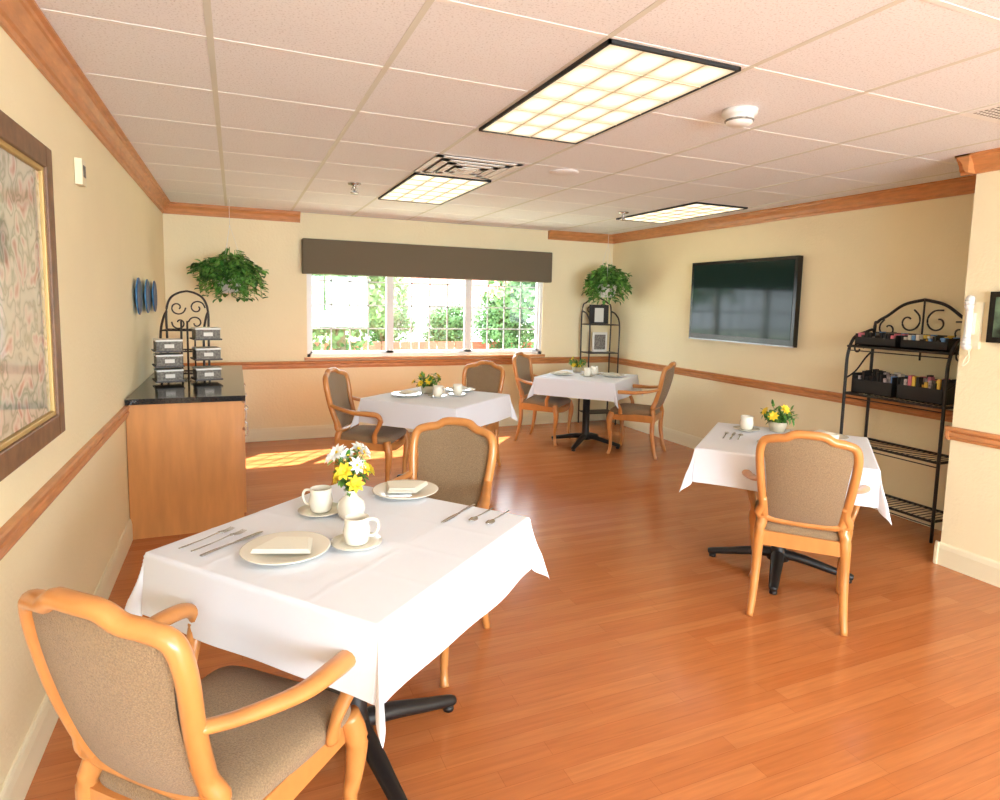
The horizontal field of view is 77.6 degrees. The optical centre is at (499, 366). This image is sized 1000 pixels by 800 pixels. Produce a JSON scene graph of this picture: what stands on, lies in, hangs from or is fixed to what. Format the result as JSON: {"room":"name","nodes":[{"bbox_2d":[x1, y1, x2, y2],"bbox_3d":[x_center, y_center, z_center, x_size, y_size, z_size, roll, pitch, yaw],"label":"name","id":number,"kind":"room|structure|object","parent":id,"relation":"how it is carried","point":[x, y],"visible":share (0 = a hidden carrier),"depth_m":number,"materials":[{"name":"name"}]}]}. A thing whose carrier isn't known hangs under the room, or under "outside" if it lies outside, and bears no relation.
{"room":"care facility","nodes":[
{"label":"care facility","id":0,"kind":"room"},
{"bbox_2d":[0,26,165,788],"bbox_3d":[-1.341,0.131,1.451,0.100,2.385,10.275,-1,6,-23],"label":"wall","id":1,"kind":"structure","parent":0,"point":[109,232],"depth_m":2.68,"materials":[{"name":"paint"}]},
{"bbox_2d":[0,110,64,481],"bbox_3d":[-1.333,-0.191,1.596,0.035,1.005,1.400,-1,6,-23],"label":"framed picture","id":2,"kind":"object","parent":1,"relation":"attached to","point":[32,413],"visible":1,"depth_m":1.95,"materials":[{"name":"brown paper"}]},
{"bbox_2d":[0,405,129,560],"bbox_3d":[-1.292,0.522,1.516,0.026,0.078,10.075,-1,6,-23],"label":"chair rail","id":3,"kind":"object","parent":1,"relation":"attached to","point":[25,517],"depth_m":2.18,"materials":[{"name":"brown wood"}]},
{"bbox_2d":[0,518,132,799],"bbox_3d":[-1.313,1.248,1.588,0.016,0.135,10.075,-1,6,-23],"label":"baseboard","id":4,"kind":"structure","parent":1,"relation":"attached to","point":[16,785],"depth_m":2.01,"materials":[{"name":"beige"}]},
{"bbox_2d":[74,157,86,186],"bbox_3d":[-1.815,-0.840,2.695,0.031,0.110,0.080,-1,6,-23],"label":"fire alarm strobe","id":5,"kind":"object","parent":1,"relation":"attached to","point":[79,163],"visible":1,"depth_m":2.66,"materials":[{"name":"beige"}]},
{"bbox_2d":[0,0,170,212],"bbox_3d":[-1.234,-1.004,1.369,0.078,0.104,10.075,-1,6,-23],"label":"crown molding","id":6,"kind":"structure","parent":1,"relation":"attached to","point":[24,22],"depth_m":2.44,"materials":[{"name":"brown wood"}]},
{"bbox_2d":[135,278,142,314],"bbox_3d":[-2.446,-0.476,4.204,0.026,0.252,0.252,-1,6,-23],"label":"wall plate","id":7,"kind":"object","parent":1,"relation":"attached to","point":[138,289],"visible":1,"depth_m":4.18,"materials":[{"name":"blue ceramic"}]},
{"bbox_2d":[144,279,150,312],"bbox_3d":[-2.622,-0.522,4.616,0.026,0.252,0.252,-1,6,-23],"label":"wall plate","id":8,"kind":"object","parent":1,"relation":"attached to","point":[147,297],"visible":1,"depth_m":4.60,"materials":[{"name":"blue ceramic"}]},
{"bbox_2d":[151,281,156,311],"bbox_3d":[-2.797,-0.568,5.027,0.026,0.252,0.252,-1,6,-23],"label":"wall plate","id":9,"kind":"object","parent":1,"relation":"attached to","point":[154,288],"visible":1,"depth_m":5.00,"materials":[{"name":"blue ceramic"}]},
{"bbox_2d":[163,213,612,428],"bbox_3d":[-0.944,-0.445,7.138,5.094,2.385,0.140,-1,6,-23],"label":"wall","id":10,"kind":"structure","parent":0,"point":[274,327],"depth_m":6.57,"materials":[{"name":"paint"}]},
{"bbox_2d":[164,202,300,222],"bbox_3d":[-2.641,-1.529,6.173,1.261,0.104,0.078,-1,6,-23],"label":"crown molding","id":11,"kind":"structure","parent":10,"relation":"attached to","point":[178,208],"depth_m":6.17,"materials":[{"name":"brown wood"}]},
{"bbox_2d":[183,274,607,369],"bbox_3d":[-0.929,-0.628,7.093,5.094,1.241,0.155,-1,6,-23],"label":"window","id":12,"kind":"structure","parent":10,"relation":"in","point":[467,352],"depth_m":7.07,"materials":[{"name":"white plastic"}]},
{"bbox_2d":[245,411,605,441],"bbox_3d":[-0.939,0.682,7.181,5.094,0.135,0.016,-1,6,-23],"label":"baseboard","id":13,"kind":"structure","parent":10,"relation":"attached to","point":[315,431],"depth_m":6.75,"materials":[{"name":"beige"}]},
{"bbox_2d":[301,238,552,282],"bbox_3d":[-0.720,-1.173,7.006,2.890,0.360,0.123,-1,6,-23],"label":"window valance","id":14,"kind":"object","parent":10,"relation":"attached to","point":[319,256],"visible":1,"depth_m":6.88,"materials":[{"name":"fabric"}]},
{"bbox_2d":[548,230,612,243],"bbox_3d":[1.034,-1.608,7.732,0.943,0.104,0.078,-1,6,-23],"label":"crown molding","id":15,"kind":"structure","parent":10,"relation":"attached to","point":[552,234],"depth_m":7.71,"materials":[{"name":"brown wood"}]},
{"bbox_2d":[24,420,999,799],"bbox_3d":[1.022,1.315,2.591,5.294,0.100,10.275,-1,6,-23],"label":"floor","id":16,"kind":"structure","parent":0,"point":[638,669],"depth_m":2.64,"materials":[{"name":"laminate"}]},
{"bbox_2d":[125,365,247,539],"bbox_3d":[-2.308,0.527,4.769,0.689,0.875,1.920,-1,6,-23],"label":"base cabinet","id":17,"kind":"object","parent":16,"relation":"on","point":[186,455],"visible":0.99,"depth_m":3.91,"materials":[{"name":"brown"}]},
{"bbox_2d":[159,290,210,373],"bbox_3d":[-2.445,-0.258,4.830,0.322,0.668,0.218,0,6,-15],"label":"iron stand","id":18,"kind":"object","parent":17,"relation":"on","point":[207,316],"visible":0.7,"depth_m":4.89,"materials":[{"name":"brown metal"}]},
{"bbox_2d":[151,321,222,382],"bbox_3d":[-2.253,-0.104,4.481,0.430,0.440,0.220,-3,7,-35],"label":"rack","id":19,"kind":"object","parent":17,"relation":"on","point":[169,367],"visible":1,"depth_m":4.43,"materials":[{"name":"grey metal"}]},
{"bbox_2d":[18,587,367,799],"bbox_3d":[-0.684,0.868,1.447,0.604,0.965,0.612,3,6,21],"label":"dining chair","id":20,"kind":"object","parent":16,"relation":"on","point":[129,693],"visible":0.94,"depth_m":1.23,"materials":[{"name":"fabric"}]},
{"bbox_2d":[323,367,409,484],"bbox_3d":[-1.077,0.498,4.960,0.612,0.965,0.604,2,6,9],"label":"dining chair","id":21,"kind":"object","parent":16,"relation":"on","point":[336,382],"visible":0.78,"depth_m":4.82,"materials":[{"name":"brown wood"}]},
{"bbox_2d":[324,687,456,799],"bbox_3d":[-0.478,0.913,2.057,0.850,0.742,0.850,4,7,27],"label":"dining table","id":22,"kind":"object","parent":16,"relation":"on","point":[377,759],"visible":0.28,"depth_m":2.06,"materials":[{"name":"black metal"}]},
{"bbox_2d":[124,483,548,747],"bbox_3d":[-0.472,0.661,2.031,0.976,0.246,0.976,4,7,27],"label":"tablecloth","id":23,"kind":"object","parent":22,"relation":"on","point":[396,604],"visible":0.84,"depth_m":1.72,"materials":[{"name":"white fabric"}]},
{"bbox_2d":[178,527,233,548],"bbox_3d":[-0.911,0.531,1.936,0.022,0.007,0.192,4,7,27],"label":"fork","id":24,"kind":"object","parent":23,"relation":"on","point":[227,529],"visible":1,"depth_m":1.96,"materials":[{"name":"silver metal"}]},
{"bbox_2d":[191,529,246,551],"bbox_3d":[-0.865,0.534,1.918,0.022,0.007,0.192,4,7,27],"label":"fork","id":25,"kind":"object","parent":23,"relation":"on","point":[235,533],"visible":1,"depth_m":1.93,"materials":[{"name":"silver metal"}]},
{"bbox_2d":[200,531,262,556],"bbox_3d":[-0.814,0.538,1.901,0.018,0.006,0.226,4,7,27],"label":"table knife","id":26,"kind":"object","parent":23,"relation":"on","point":[256,533],"visible":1,"depth_m":1.89,"materials":[{"name":"silver metal"}]},
{"bbox_2d":[239,531,330,564],"bbox_3d":[-0.633,0.542,1.840,0.256,0.020,0.256,-1,6,-23],"label":"dinner plate","id":27,"kind":"object","parent":23,"relation":"on","point":[321,543],"visible":0.71,"depth_m":1.82,"materials":[{"name":"white"}]},
{"bbox_2d":[251,537,312,552],"bbox_3d":[-0.633,0.524,1.841,0.170,0.013,0.115,1,6,-3],"label":"folded napkin","id":28,"kind":"object","parent":27,"relation":"on","point":[277,544],"visible":1,"depth_m":1.81,"materials":[{"name":"beige fabric"}]},
{"bbox_2d":[298,485,337,516],"bbox_3d":[-0.630,0.471,2.188,0.156,0.090,0.156,2,6,7],"label":"coffee cup","id":29,"kind":"object","parent":23,"relation":"on","point":[321,504],"visible":0.98,"depth_m":2.16,"materials":[{"name":"white"}]},
{"bbox_2d":[325,441,374,519],"bbox_3d":[-0.509,0.389,2.128,0.168,0.270,0.170,-1,6,-23],"label":"flower vase","id":30,"kind":"object","parent":23,"relation":"on","point":[351,502],"visible":0.98,"depth_m":2.11,"materials":[{"name":"white"}]},
{"bbox_2d":[331,513,381,550],"bbox_3d":[-0.440,0.504,1.907,0.156,0.090,0.156,0,6,-13],"label":"coffee cup","id":31,"kind":"object","parent":23,"relation":"on","point":[356,536],"visible":1,"depth_m":1.88,"materials":[{"name":"white"}]},
{"bbox_2d":[372,479,437,498],"bbox_3d":[-0.369,0.487,2.433,0.256,0.020,0.256,-1,6,-23],"label":"dinner plate","id":32,"kind":"object","parent":23,"relation":"on","point":[380,489],"visible":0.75,"depth_m":2.41,"materials":[{"name":"white"}]},
{"bbox_2d":[386,481,427,492],"bbox_3d":[-0.369,0.469,2.428,0.170,0.013,0.115,1,6,-3],"label":"folded napkin","id":33,"kind":"object","parent":32,"relation":"on","point":[391,486],"visible":1,"depth_m":2.42,"materials":[{"name":"beige fabric"}]},
{"bbox_2d":[441,504,475,522],"bbox_3d":[-0.147,0.521,2.212,0.018,0.006,0.226,4,7,27],"label":"table knife","id":34,"kind":"object","parent":23,"relation":"on","point":[471,505],"visible":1,"depth_m":2.19,"materials":[{"name":"silver metal"}]},
{"bbox_2d":[468,508,492,520],"bbox_3d":[-0.066,0.523,2.204,0.030,0.007,0.168,4,7,27],"label":"teaspoon","id":35,"kind":"object","parent":23,"relation":"on","point":[475,518],"visible":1,"depth_m":2.16,"materials":[{"name":"silver metal"}]},
{"bbox_2d":[485,510,509,523],"bbox_3d":[-0.007,0.526,2.181,0.030,0.007,0.168,4,7,27],"label":"teaspoon","id":36,"kind":"object","parent":23,"relation":"on","point":[490,521],"visible":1,"depth_m":2.13,"materials":[{"name":"silver metal"}]},
{"bbox_2d":[390,417,496,687],"bbox_3d":[-0.312,0.745,2.724,0.604,0.965,0.612,3,6,21],"label":"dining chair","id":37,"kind":"object","parent":16,"relation":"on","point":[457,455],"visible":0.38,"depth_m":2.90,"materials":[{"name":"fabric"}]},
{"bbox_2d":[462,360,504,465],"bbox_3d":[-0.267,0.448,5.624,0.604,0.965,0.612,4,7,27],"label":"dining chair","id":38,"kind":"object","parent":16,"relation":"on","point":[484,376],"visible":0.33,"depth_m":5.79,"materials":[{"name":"fabric"}]},
{"bbox_2d":[512,352,573,445],"bbox_3d":[0.449,0.336,6.864,0.612,0.965,0.604,4,7,27],"label":"dining chair","id":39,"kind":"object","parent":16,"relation":"on","point":[522,363],"visible":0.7,"depth_m":6.76,"materials":[{"name":"brown wood"}]},
{"bbox_2d":[551,399,620,450],"bbox_3d":[0.926,0.470,6.677,0.850,0.742,0.850,4,7,27],"label":"dining table","id":40,"kind":"object","parent":16,"relation":"on","point":[585,435],"visible":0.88,"depth_m":6.65,"materials":[{"name":"black metal"}]},
{"bbox_2d":[526,370,642,407],"bbox_3d":[0.932,0.217,6.652,0.976,0.246,0.976,4,7,27],"label":"tablecloth","id":41,"kind":"object","parent":40,"relation":"on","point":[597,387],"visible":0.77,"depth_m":6.30,"materials":[{"name":"white fabric"}]},
{"bbox_2d":[549,371,572,374],"bbox_3d":[0.649,0.076,6.646,0.256,0.020,0.256,-1,6,-23],"label":"dinner plate","id":42,"kind":"object","parent":41,"relation":"on","point":[568,373],"visible":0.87,"depth_m":6.66,"materials":[{"name":"white"}]},
{"bbox_2d":[569,356,585,371],"bbox_3d":[0.847,-0.027,6.921,0.213,0.178,0.208,-1,6,-23],"label":"flower pot","id":43,"kind":"object","parent":41,"relation":"on","point":[576,366],"visible":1,"depth_m":6.88,"materials":[{"name":"beige ceramic"}]},
{"bbox_2d":[580,367,594,376],"bbox_3d":[0.921,0.058,6.542,0.156,0.090,0.156,-4,8,-43],"label":"coffee cup","id":44,"kind":"object","parent":41,"relation":"on","point":[587,371],"visible":1,"depth_m":6.51,"materials":[{"name":"white"}]},
{"bbox_2d":[591,366,601,374],"bbox_3d":[1.023,0.040,6.736,0.156,0.090,0.156,2,6,7],"label":"coffee cup","id":45,"kind":"object","parent":41,"relation":"on","point":[594,368],"visible":0.91,"depth_m":6.70,"materials":[{"name":"white"}]},
{"bbox_2d":[601,373,623,376],"bbox_3d":[1.192,0.093,6.596,0.256,0.020,0.256,-1,6,-23],"label":"dinner plate","id":46,"kind":"object","parent":41,"relation":"on","point":[603,374],"visible":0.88,"depth_m":6.58,"materials":[{"name":"white"}]},
{"bbox_2d":[604,372,619,374],"bbox_3d":[1.194,0.076,6.592,0.170,0.013,0.115,-4,8,-43],"label":"folded napkin","id":47,"kind":"object","parent":46,"relation":"on","point":[609,373],"visible":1,"depth_m":6.56,"materials":[{"name":"beige fabric"}]},
{"bbox_2d":[578,298,619,424],"bbox_3d":[1.243,-0.073,7.798,0.429,1.608,0.266,-1,6,-17],"label":"display stand","id":48,"kind":"object","parent":16,"relation":"on","point":[598,314],"visible":0.74,"depth_m":7.78,"materials":[{"name":"brown metal"}]},
{"bbox_2d":[606,361,675,459],"bbox_3d":[1.454,0.412,6.338,0.612,0.965,0.604,4,7,27],"label":"dining chair","id":49,"kind":"object","parent":16,"relation":"on","point":[633,412],"visible":0.97,"depth_m":6.18,"materials":[{"name":"brown wood"}]},
{"bbox_2d":[708,546,853,594],"bbox_3d":[1.618,0.803,3.578,0.850,0.742,0.850,4,7,27],"label":"dining table","id":50,"kind":"object","parent":16,"relation":"on","point":[777,556],"visible":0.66,"depth_m":3.52,"materials":[{"name":"black metal"}]},
{"bbox_2d":[679,422,891,524],"bbox_3d":[1.623,0.551,3.552,0.976,0.246,0.976,4,7,27],"label":"tablecloth","id":51,"kind":"object","parent":50,"relation":"on","point":[716,460],"visible":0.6,"depth_m":3.30,"materials":[{"name":"white fabric"}]},
{"bbox_2d":[733,415,759,431],"bbox_3d":[1.521,0.349,3.835,0.156,0.090,0.156,-4,8,-43],"label":"coffee cup","id":52,"kind":"object","parent":51,"relation":"on","point":[746,421],"visible":1,"depth_m":3.81,"materials":[{"name":"white"}]},
{"bbox_2d":[760,399,796,432],"bbox_3d":[1.693,0.302,3.831,0.263,0.191,0.207,-1,6,-23],"label":"flower pot","id":53,"kind":"object","parent":51,"relation":"on","point":[777,422],"visible":1,"depth_m":3.79,"materials":[{"name":"beige ceramic"}]},
{"bbox_2d":[826,432,838,438],"bbox_3d":[1.776,0.406,3.339,0.156,0.090,0.156,2,6,7],"label":"coffee cup","id":54,"kind":"object","parent":51,"relation":"on","point":[835,435],"visible":0.11,"depth_m":3.33,"materials":[{"name":"white"}]},
{"bbox_2d":[837,433,848,439],"bbox_3d":[1.903,0.411,3.655,0.256,0.020,0.256,-1,6,-23],"label":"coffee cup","id":55,"kind":"object","parent":51,"relation":"on","point":[841,436],"visible":0.16,"depth_m":3.63,"materials":[{"name":"white"}]},
{"bbox_2d":[742,430,870,635],"bbox_3d":[1.504,0.746,3.102,0.604,0.965,0.612,4,6,25],"label":"dining chair","id":56,"kind":"object","parent":16,"relation":"on","point":[804,506],"visible":0.89,"depth_m":2.89,"materials":[{"name":"brown wood"}]},
{"bbox_2d":[839,298,962,542],"bbox_3d":[2.821,0.320,4.365,0.293,1.596,0.736,-1,6,-23],"label":"rack","id":57,"kind":"object","parent":16,"relation":"on","point":[952,351],"visible":0.47,"depth_m":4.29,"materials":[{"name":"black metal"}]},
{"bbox_2d":[851,369,907,397],"bbox_3d":[2.773,0.115,4.507,0.240,0.166,0.310,-1,6,-23],"label":"tray","id":58,"kind":"object","parent":57,"relation":"on","point":[878,382],"visible":0.84,"depth_m":4.45,"materials":[{"name":"black"}]},
{"bbox_2d":[855,332,908,346],"bbox_3d":[2.780,-0.199,4.475,0.240,0.096,0.310,-1,6,-23],"label":"tray","id":59,"kind":"object","parent":57,"relation":"on","point":[892,339],"visible":0.86,"depth_m":4.41,"materials":[{"name":"black"}]},
{"bbox_2d":[896,375,955,404],"bbox_3d":[2.906,0.149,4.196,0.240,0.167,0.310,-1,6,-23],"label":"tray","id":60,"kind":"object","parent":57,"relation":"on","point":[928,389],"visible":0.86,"depth_m":4.14,"materials":[{"name":"black"}]},
{"bbox_2d":[900,334,960,350],"bbox_3d":[2.913,-0.164,4.164,0.240,0.096,0.310,-1,6,-23],"label":"tray","id":61,"kind":"object","parent":57,"relation":"on","point":[921,341],"visible":0.9,"depth_m":4.11,"materials":[{"name":"black"}]},
{"bbox_3d":[-0.505,0.609,5.012,0.850,0.742,0.850,4,7,27],"label":"dining table","id":62,"kind":"object","parent":16,"relation":"on","visible":0},
{"bbox_2d":[350,387,517,428],"bbox_3d":[-0.499,0.357,4.986,0.976,0.246,0.976,4,7,27],"label":"tablecloth","id":63,"kind":"object","parent":62,"relation":"on","point":[483,408],"visible":0.81,"depth_m":4.71,"materials":[{"name":"white fabric"}]},
{"bbox_2d":[390,391,422,396],"bbox_3d":[-0.740,0.222,4.933,0.256,0.020,0.256,-1,6,-23],"label":"dinner plate","id":64,"kind":"object","parent":63,"relation":"on","point":[392,393],"visible":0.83,"depth_m":4.93,"materials":[{"name":"white"}]},
{"bbox_2d":[398,390,417,394],"bbox_3d":[-0.742,0.204,4.933,0.115,0.013,0.170,4,7,27],"label":"folded napkin","id":65,"kind":"object","parent":64,"relation":"on","point":[406,392],"visible":1,"depth_m":4.91,"materials":[{"name":"beige fabric"}]},
{"bbox_2d":[411,371,440,393],"bbox_3d":[-0.600,0.129,5.089,0.238,0.178,0.213,-1,6,-23],"label":"flower pot","id":66,"kind":"object","parent":63,"relation":"on","point":[426,385],"visible":0.99,"depth_m":5.07,"materials":[{"name":"beige ceramic"}]},
{"bbox_2d":[428,385,447,397],"bbox_3d":[-0.490,0.195,4.906,0.156,0.090,0.156,-4,8,-43],"label":"coffee cup","id":67,"kind":"object","parent":63,"relation":"on","point":[438,391],"visible":1,"depth_m":4.88,"materials":[{"name":"white"}]},
{"bbox_2d":[448,384,466,395],"bbox_3d":[-0.340,0.187,5.013,0.156,0.090,0.156,2,6,7],"label":"coffee cup","id":68,"kind":"object","parent":63,"relation":"on","point":[457,388],"visible":1,"depth_m":4.98,"materials":[{"name":"white"}]},
{"bbox_2d":[445,387,474,391],"bbox_3d":[-0.335,0.197,5.257,0.256,0.020,0.256,-1,6,-23],"label":"dinner plate","id":69,"kind":"object","parent":63,"relation":"on","point":[469,388],"visible":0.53,"depth_m":5.26,"materials":[{"name":"white"}]},
{"bbox_2d":[35,0,999,234],"bbox_3d":[1.076,-1.157,2.338,5.294,0.100,10.275,-1,6,-23],"label":"ceiling","id":70,"kind":"structure","parent":0,"point":[908,38],"depth_m":2.67,"materials":[{"name":"tile"}]},
{"bbox_2d":[186,215,268,302],"bbox_3d":[-2.484,-1.054,5.712,0.698,0.946,0.670,5,7,29],"label":"potted plant","id":71,"kind":"object","parent":70,"relation":"hanging from","point":[232,275],"visible":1,"depth_m":5.62,"materials":[{"name":"green plant"}]},
{"bbox_2d":[348,182,360,193],"bbox_3d":[-1.114,-1.364,4.760,0.100,0.077,0.098,-1,6,-23],"label":"sprinkler","id":72,"kind":"object","parent":70,"relation":"attached to","point":[354,184],"visible":1,"depth_m":4.75,"materials":[{"name":"silver metal"}]},
{"bbox_2d":[378,173,490,204],"bbox_3d":[-0.562,-1.404,4.968,0.570,0.015,1.210,-1,6,-23],"label":"ceiling light troffer","id":73,"kind":"object","parent":70,"relation":"in","point":[418,187],"depth_m":4.86,"materials":[{"name":"plastic"}]},
{"bbox_2d":[413,154,522,180],"bbox_3d":[-0.223,-1.306,4.124,0.570,0.023,0.570,-1,6,-23],"label":"ceiling air vent","id":74,"kind":"object","parent":70,"relation":"in","point":[443,165],"depth_m":4.06,"materials":[{"name":"metal"}]},
{"bbox_2d":[40,0,999,233],"bbox_3d":[1.075,-1.107,2.343,5.094,0.004,10.075,-1,6,-23],"label":"grid","id":75,"kind":"object","parent":70,"relation":"attached to","point":[209,36],"visible":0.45,"depth_m":2.74,"materials":[{"name":"white"}]},
{"bbox_2d":[581,236,631,304],"bbox_3d":[1.249,-1.169,7.349,0.610,0.887,0.658,-1,6,-23],"label":"potted plant","id":76,"kind":"object","parent":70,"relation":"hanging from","point":[606,281],"visible":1,"depth_m":7.27,"materials":[{"name":"green plant"}]},
{"bbox_2d":[479,38,740,143],"bbox_3d":[0.390,-1.154,2.736,0.570,0.015,1.210,-1,6,-23],"label":"ceiling light troffer","id":77,"kind":"object","parent":70,"relation":"in","point":[618,82],"depth_m":2.55,"materials":[{"name":"plastic"}]},
{"bbox_2d":[618,211,628,220],"bbox_3d":[1.178,-1.434,5.937,0.100,0.077,0.098,-1,6,-23],"label":"sprinkler","id":78,"kind":"object","parent":70,"relation":"attached to","point":[623,213],"visible":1,"depth_m":5.92,"materials":[{"name":"silver metal"}]},
{"bbox_2d":[616,202,747,223],"bbox_3d":[1.684,-1.452,5.921,0.570,0.015,1.210,-1,6,-23],"label":"ceiling light troffer","id":79,"kind":"object","parent":70,"relation":"in","point":[695,209],"depth_m":5.81,"materials":[{"name":"plastic"}]},
{"bbox_2d":[721,105,757,128],"bbox_3d":[1.079,-1.118,2.805,0.156,0.069,0.156,-1,6,-23],"label":"smoke detector","id":80,"kind":"object","parent":70,"relation":"attached to","point":[740,116],"visible":1,"depth_m":2.76,"materials":[{"name":"white plastic"}]},
{"bbox_2d":[961,104,999,122],"bbox_3d":[2.446,-1.102,2.618,0.600,0.004,0.600,-1,6,-23],"label":"return grille","id":81,"kind":"object","parent":70,"relation":"in","point":[991,113],"depth_m":2.76,"materials":[{"name":"metal"}]},
{"bbox_2d":[549,169,578,175],"bbox_3d":[0.433,-1.306,4.191,0.200,0.007,0.200,-1,6,-23],"label":"ceiling speaker","id":82,"kind":"object","parent":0,"point":[561,172],"depth_m":4.17},
{"bbox_2d":[608,193,974,510],"bbox_3d":[2.352,-0.258,6.026,0.100,2.385,4.705,-1,6,-23],"label":"wall","id":83,"kind":"structure","parent":0,"point":[861,265],"depth_m":5.13,"materials":[{"name":"paint"}]},
{"bbox_2d":[689,255,802,347],"bbox_3d":[2.291,-0.621,5.935,0.066,0.787,1.340,-1,6,-23],"label":"television","id":84,"kind":"object","parent":83,"relation":"attached to","point":[756,301],"visible":1,"depth_m":5.80,"materials":[{"name":"black plastic"},{"name":"dark glass"}]},
{"bbox_2d":[612,419,942,530],"bbox_3d":[2.294,0.867,6.073,0.016,0.135,4.605,-1,6,-23],"label":"baseboard","id":85,"kind":"structure","parent":83,"relation":"attached to","point":[678,437],"depth_m":6.66,"materials":[{"name":"beige"}]},
{"bbox_2d":[608,356,952,421],"bbox_3d":[2.305,0.141,5.996,0.026,0.078,4.605,-1,6,-23],"label":"chair rail","id":86,"kind":"object","parent":83,"relation":"attached to","point":[777,387],"visible":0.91,"depth_m":5.35,"materials":[{"name":"brown wood"}]},
{"bbox_2d":[612,175,975,243],"bbox_3d":[2.315,-1.384,5.830,0.078,0.104,4.605,-1,6,-23],"label":"crown molding","id":87,"kind":"structure","parent":83,"relation":"attached to","point":[965,185],"depth_m":5.07,"materials":[{"name":"brown wood"}]},
{"bbox_2d":[941,170,999,561],"bbox_3d":[4.075,0.275,1.206,0.713,2.385,5.570,-1,6,-23],"label":"wall","id":88,"kind":"structure","parent":0,"point":[971,514],"depth_m":3.51,"materials":[{"name":"paint"}]},
{"bbox_2d":[933,541,940,563],"bbox_3d":[2.903,1.109,3.852,0.637,0.135,0.016,-1,6,-23],"label":"baseboard","id":89,"kind":"object","parent":88,"relation":"attached to","point":[937,544],"depth_m":3.73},
{"bbox_2d":[945,425,951,438],"bbox_3d":[2.917,0.382,3.782,0.637,0.078,0.026,-1,6,-23],"label":"chair rail","id":90,"kind":"object","parent":88,"relation":"attached to","point":[946,431],"visible":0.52,"depth_m":3.65,"materials":[{"name":"brown wood"}]},
{"bbox_2d":[933,540,999,587],"bbox_3d":[3.691,1.395,1.236,0.016,0.135,5.494,-1,6,-23],"label":"baseboard around the jut","id":91,"kind":"object","parent":88,"relation":"attached to","point":[987,570],"visible":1,"depth_m":3.56,"materials":[{"name":"beige"}]},
{"bbox_2d":[956,153,976,174],"bbox_3d":[2.916,-1.146,3.639,0.691,0.104,0.078,-1,6,-23],"label":"crown molding","id":92,"kind":"structure","parent":88,"relation":"attached to","point":[966,161],"depth_m":3.48,"materials":[{"name":"brown wood"}]},
{"bbox_2d":[944,425,999,448],"bbox_3d":[3.702,0.669,1.159,0.026,0.078,5.494,-1,6,-23],"label":"chair rail","id":93,"kind":"object","parent":88,"relation":"attached to","point":[975,437],"visible":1,"depth_m":3.52,"materials":[{"name":"brown wood"}]},
{"bbox_2d":[960,295,984,365],"bbox_3d":[2.649,-0.199,3.517,0.086,0.405,0.090,-1,6,-23],"label":"wall telephone","id":94,"kind":"object","parent":88,"relation":"attached to","point":[974,311],"visible":1,"depth_m":3.50,"materials":[{"name":"beige"}]},
{"bbox_2d":[955,148,999,175],"bbox_3d":[3.702,-0.859,1.017,0.078,0.104,5.548,-1,6,-23],"label":"crown molding","id":95,"kind":"structure","parent":88,"relation":"attached to","point":[984,161],"depth_m":3.43,"materials":[{"name":"brown wood"}]},
{"bbox_2d":[986,291,999,342],"bbox_3d":[2.810,-0.247,3.204,0.032,0.280,0.520,-1,6,-23],"label":"framed picture","id":96,"kind":"object","parent":88,"relation":"attached to","point":[993,326],"visible":1,"depth_m":3.41,"materials":[{"name":"black"}]},
{"label":"outside","id":97,"kind":"structure","parent":0,"visible":0},
{"bbox_2d":[314,325,533,350],"bbox_3d":[-8.553,-1.407,32.903,70.000,0.100,52.825,-1,6,-23],"label":"lawn","id":98,"kind":"structure","parent":97,"point":[353,339],"depth_m":32.70,"materials":[{"name":"plant"}]},
{"bbox_2d":[312,274,375,350],"bbox_3d":[-4.014,-1.307,11.866,2.908,4.208,2.939,-4,8,-41],"label":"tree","id":99,"kind":"object","parent":98,"relation":"on","point":[320,292],"visible":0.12,"depth_m":11.80,"materials":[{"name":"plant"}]},
{"bbox_2d":[312,275,408,350],"bbox_3d":[-3.616,-1.514,13.961,2.939,4.208,2.908,-3,7,-36],"label":"tree","id":100,"kind":"object","parent":98,"relation":"on","point":[340,338],"visible":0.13,"depth_m":13.69,"materials":[{"name":"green plant"}]},
{"bbox_2d":[351,277,410,341],"bbox_3d":[-4.230,-1.828,22.031,2.204,3.156,2.181,2,6,11],"label":"tree","id":101,"kind":"object","parent":98,"relation":"on","point":[404,291],"visible":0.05,"depth_m":22.03,"materials":[{"name":"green plant"}]},
{"bbox_2d":[354,292,416,349],"bbox_3d":[-3.381,-1.115,17.937,1.803,2.609,1.822,5,7,29],"label":"tree","id":102,"kind":"object","parent":98,"relation":"on","point":[381,333],"visible":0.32,"depth_m":17.76,"materials":[{"name":"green plant"}]},
{"bbox_2d":[314,341,533,350],"bbox_3d":[1.975,-0.241,18.335,29.960,1.020,0.060,-1,6,-23],"label":"fence","id":103,"kind":"object","parent":98,"relation":"on","point":[458,344],"visible":0.05,"depth_m":16.59,"materials":[{"name":"wood"}]},
{"bbox_2d":[360,277,521,342],"bbox_3d":[-3.198,-3.184,33.252,8.400,3.600,4.800,-1,6,-23],"label":"neighbouring house","id":104,"kind":"structure","parent":98,"relation":"on","point":[420,293],"depth_m":31.28,"materials":[{"name":"white"}]},
{"bbox_2d":[422,302,473,346],"bbox_3d":[-1.482,-0.807,17.816,1.454,2.104,1.469,2,6,5],"label":"tree","id":105,"kind":"object","parent":98,"relation":"on","point":[438,318],"visible":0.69,"depth_m":17.41,"materials":[{"name":"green plant"}]},
{"bbox_2d":[471,288,534,348],"bbox_3d":[0.145,-0.858,16.611,1.763,2.525,1.745,-2,6,-25],"label":"tree","id":106,"kind":"object","parent":98,"relation":"on","point":[495,319],"visible":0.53,"depth_m":16.23,"materials":[{"name":"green plant"}]},
{"bbox_2d":[485,281,535,348],"bbox_3d":[1.430,-1.755,15.340,3.199,4.629,3.233,-2,7,-32],"label":"tree","id":107,"kind":"object","parent":98,"relation":"on","point":[528,294],"visible":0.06,"depth_m":14.76,"materials":[{"name":"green plant"}]}
]}

